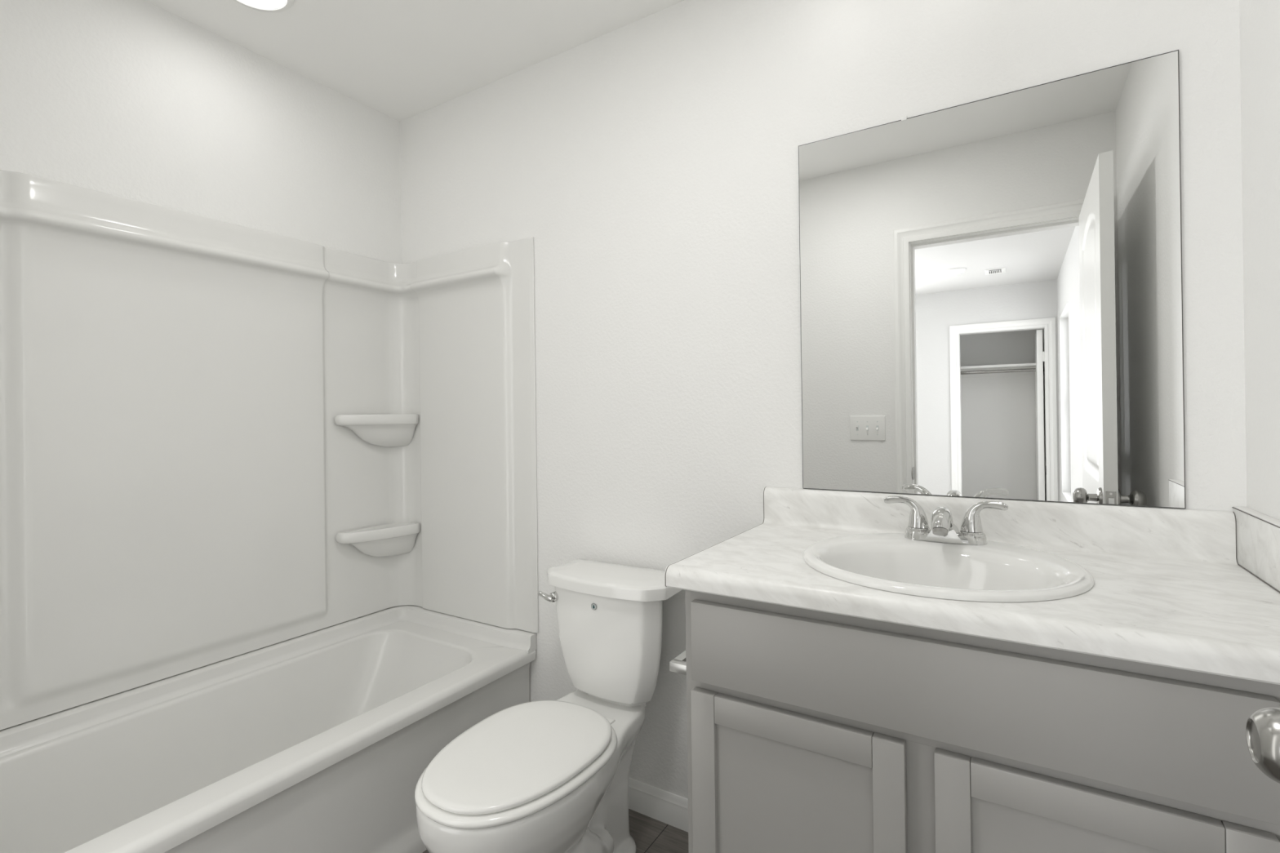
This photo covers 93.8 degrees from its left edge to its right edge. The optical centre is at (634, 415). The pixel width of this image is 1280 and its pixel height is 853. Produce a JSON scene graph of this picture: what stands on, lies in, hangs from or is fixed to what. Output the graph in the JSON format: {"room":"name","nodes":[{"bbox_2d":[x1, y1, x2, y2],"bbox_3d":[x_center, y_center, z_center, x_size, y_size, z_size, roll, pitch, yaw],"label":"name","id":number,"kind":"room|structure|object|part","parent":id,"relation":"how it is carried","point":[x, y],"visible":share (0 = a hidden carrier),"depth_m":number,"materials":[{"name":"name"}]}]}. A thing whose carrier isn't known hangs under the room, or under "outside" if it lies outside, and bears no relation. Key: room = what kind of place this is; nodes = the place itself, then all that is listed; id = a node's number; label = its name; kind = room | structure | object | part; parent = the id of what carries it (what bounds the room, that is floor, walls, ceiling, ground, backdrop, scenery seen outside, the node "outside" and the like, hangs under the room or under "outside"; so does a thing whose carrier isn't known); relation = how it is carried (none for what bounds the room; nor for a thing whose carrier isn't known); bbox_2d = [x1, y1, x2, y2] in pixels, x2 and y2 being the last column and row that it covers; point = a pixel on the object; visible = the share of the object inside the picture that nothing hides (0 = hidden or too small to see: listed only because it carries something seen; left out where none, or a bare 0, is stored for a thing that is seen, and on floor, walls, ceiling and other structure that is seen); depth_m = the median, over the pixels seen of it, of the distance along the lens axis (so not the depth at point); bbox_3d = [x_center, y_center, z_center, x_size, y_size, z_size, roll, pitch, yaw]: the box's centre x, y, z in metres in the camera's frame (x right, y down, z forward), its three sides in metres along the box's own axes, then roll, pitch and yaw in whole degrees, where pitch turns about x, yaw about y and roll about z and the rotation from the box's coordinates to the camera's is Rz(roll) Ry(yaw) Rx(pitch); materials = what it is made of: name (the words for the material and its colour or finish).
{"room":"bathroom","nodes":[
{"label":"bathroom","id":0,"kind":"room"},
{"bbox_2d":[0,0,401,263],"bbox_3d":[-1.383,0.020,1.790,0.120,2.390,1.524,-1,0,32],"label":"wall","id":1,"kind":"structure","parent":0,"point":[135,100],"depth_m":1.78,"materials":[{"name":"white paint"}]},
{"bbox_2d":[0,169,538,730],"bbox_3d":[-1.035,0.074,1.572,0.699,1.340,1.522,-1,0,32],"label":"tub surround","id":2,"kind":"object","parent":1,"relation":"attached to","point":[220,441],"visible":1,"depth_m":1.84,"materials":[{"name":"white plastic"}]},
{"bbox_2d":[334,413,418,447],"bbox_3d":[-0.951,0.059,2.223,0.107,0.126,0.286,-1,0,32],"label":"corner shelf","id":3,"kind":"object","parent":2,"relation":"attached to","point":[351,430],"depth_m":2.22,"materials":[{"name":"white plastic"}]},
{"bbox_2d":[335,521,419,556],"bbox_3d":[-0.946,0.480,2.222,0.107,0.126,0.286,-1,0,32],"label":"corner shelf","id":4,"kind":"object","parent":2,"relation":"attached to","point":[371,539],"depth_m":2.22,"materials":[{"name":"white plastic"}]},
{"bbox_3d":[-0.594,0.070,2.155,0.572,1.340,0.064,-1,0,32],"label":"panel","id":5,"kind":"part","parent":2,"relation":"part of","materials":[{"name":"white plastic"}]},
{"bbox_2d":[145,0,684,121],"bbox_3d":[-0.302,-1.221,1.141,2.671,0.060,1.702,-1,0,32],"label":"ceiling","id":6,"kind":"structure","parent":0,"point":[401,60],"depth_m":1.87,"materials":[{"name":"white paint"}]},
{"bbox_2d":[233,0,293,12],"bbox_3d":[-1.048,-1.174,1.646,0.194,0.012,0.194,-1,0,32],"label":"recessed light","id":7,"kind":"object","parent":6,"relation":"in","point":[269,6],"visible":1,"depth_m":1.71,"materials":[{"name":"white glass"}]},
{"bbox_2d":[422,808,688,852],"bbox_3d":[-0.300,1.224,1.088,2.431,0.050,1.574,-1,0,32],"label":"floor","id":8,"kind":"structure","parent":0,"point":[650,835],"depth_m":1.70,"materials":[{"name":"tile"}]},
{"bbox_2d":[0,604,536,852],"bbox_3d":[-1.026,0.979,1.571,0.692,0.462,1.520,-1,0,32],"label":"bathtub","id":9,"kind":"object","parent":8,"relation":"on","point":[322,740],"visible":0.97,"depth_m":1.60,"materials":[{"name":"white plastic"}]},
{"bbox_2d":[414,559,682,852],"bbox_3d":[-0.203,0.826,1.503,0.409,0.746,0.733,-1,0,32],"label":"toilet","id":10,"kind":"object","parent":8,"relation":"on","point":[540,776],"visible":1,"depth_m":1.48,"materials":[{"name":"white ceramic"}]},
{"bbox_3d":[-0.271,0.804,1.409,0.375,0.018,0.501,-1,0,32],"label":"seat","id":11,"kind":"part","parent":10,"relation":"part of","materials":[{"name":"white plastic"}]},
{"bbox_3d":[-0.270,0.786,1.411,0.347,0.018,0.478,-1,0,32],"label":"lid","id":12,"kind":"part","parent":10,"relation":"part of","materials":[{"name":"white plastic"}]},
{"bbox_3d":[-0.220,1.006,1.485,0.374,0.386,0.677,-1,0,32],"label":"bowl","id":13,"kind":"part","parent":10,"relation":"part of","materials":[{"name":"white ceramic"}]},
{"bbox_3d":[-0.252,0.527,1.742,0.055,0.032,0.039,-1,0,32],"label":"flush lever","id":14,"kind":"part","parent":10,"relation":"part of","materials":[{"name":"silver metal"}]},
{"bbox_3d":[-0.066,0.644,1.727,0.366,0.300,0.176,-1,0,32],"label":"tank","id":15,"kind":"part","parent":10,"relation":"part of","materials":[{"name":"white ceramic"}]},
{"bbox_3d":[-0.068,0.472,1.727,0.409,0.042,0.207,-1,0,32],"label":"tank lid","id":16,"kind":"part","parent":10,"relation":"part of","materials":[{"name":"white ceramic"}]},
{"bbox_2d":[684,590,1279,852],"bbox_3d":[0.615,0.753,1.114,0.895,0.869,0.548,-1,0,32],"label":"vanity cabinet","id":17,"kind":"object","parent":8,"relation":"on","point":[809,731],"visible":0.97,"depth_m":0.89,"materials":[{"name":"grey paint"}]},
{"bbox_2d":[669,650,686,675],"bbox_3d":[0.150,0.530,1.306,0.090,0.048,0.182,-1,0,32],"label":"toilet paper holder","id":18,"kind":"object","parent":17,"relation":"attached to","point":[678,664],"visible":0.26,"depth_m":1.26,"materials":[{"name":"grey metal"}]},
{"bbox_3d":[0.267,0.791,1.024,0.279,0.474,0.006,-1,0,32],"label":"door panel","id":19,"kind":"part","parent":17,"relation":"part of","materials":[{"name":"grey paint"}]},
{"bbox_3d":[0.266,0.791,1.021,0.365,0.566,0.019,-1,0,32],"label":"door","id":20,"kind":"part","parent":17,"relation":"part of","materials":[{"name":"grey paint"}]},
{"bbox_2d":[664,486,1279,684],"bbox_3d":[0.595,0.247,1.121,0.926,0.141,0.555,-1,0,32],"label":"countertop","id":21,"kind":"structure","parent":17,"relation":"on","point":[1196,590],"depth_m":1.03,"materials":[{"name":"stone"}]},
{"bbox_2d":[884,495,1008,545],"bbox_3d":[0.645,0.221,1.255,0.162,0.092,0.172,-1,0,-15],"label":"faucet","id":22,"kind":"object","parent":21,"relation":"on","point":[943,530],"visible":1,"depth_m":1.24,"materials":[{"name":"silver metal"}]},
{"bbox_3d":[0.594,0.209,1.314,0.089,0.067,0.041,-1,0,24],"label":"handle","id":23,"kind":"part","parent":22,"relation":"part of","materials":[{"name":"silver metal"}]},
{"bbox_3d":[0.636,0.217,1.241,0.037,0.057,0.120,-1,0,32],"label":"spout","id":24,"kind":"part","parent":22,"relation":"part of","materials":[{"name":"silver metal"}]},
{"bbox_3d":[0.659,0.249,1.276,0.157,0.034,0.056,-1,0,32],"label":"plate","id":25,"kind":"part","parent":22,"relation":"part of","materials":[{"name":"silver metal"}]},
{"bbox_3d":[0.720,0.207,1.235,0.089,0.067,0.041,-1,0,40],"label":"handle","id":26,"kind":"part","parent":22,"relation":"part of","materials":[{"name":"silver metal"}]},
{"bbox_2d":[803,533,1093,602],"bbox_3d":[0.568,0.352,1.134,0.479,0.172,0.479,-1,0,32],"label":"sink","id":27,"kind":"object","parent":21,"relation":"in","point":[994,571],"visible":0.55,"depth_m":1.18,"materials":[{"name":"white ceramic"}]},
{"bbox_3d":[0.611,0.786,0.808,0.279,0.474,0.006,-1,0,32],"label":"door panel","id":28,"kind":"part","parent":17,"relation":"part of","materials":[{"name":"grey paint"}]},
{"bbox_3d":[0.610,0.786,0.806,0.365,0.566,0.019,-1,0,32],"label":"door","id":29,"kind":"part","parent":17,"relation":"part of","materials":[{"name":"grey paint"}]},
{"bbox_2d":[400,0,1246,799],"bbox_3d":[0.134,0.000,1.808,2.671,2.390,0.120,-1,0,32],"label":"wall","id":30,"kind":"structure","parent":0,"point":[650,163],"depth_m":1.70,"materials":[{"name":"white paint"}]},
{"bbox_2d":[628,777,688,832],"bbox_3d":[0.032,1.153,1.800,0.830,0.087,0.013,-1,0,32],"label":"baseboard","id":31,"kind":"structure","parent":30,"relation":"attached to","point":[667,807],"depth_m":1.77,"materials":[{"name":"white wood"}]},
{"bbox_2d":[798,49,1186,508],"bbox_3d":[0.741,-0.261,1.350,0.739,0.890,0.008,-1,0,32],"label":"wall mirror","id":32,"kind":"object","parent":30,"relation":"attached to","point":[991,290],"visible":1,"depth_m":1.30,"materials":[{"name":"silver mirror"}]},
{"bbox_2d":[1239,0,1279,520],"bbox_3d":[0.762,-0.011,0.410,0.120,2.390,1.582,-1,0,32],"label":"wall","id":33,"kind":"structure","parent":0,"point":[1259,20],"depth_m":1.03,"materials":[{"name":"white paint"}]},
{"bbox_2d":[1245,707,1279,783],"bbox_3d":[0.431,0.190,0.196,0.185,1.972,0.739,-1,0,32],"label":"door knob","id":34,"kind":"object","parent":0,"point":[1263,726],"depth_m":0.48,"materials":[{"name":"silver metal"}]}
]}

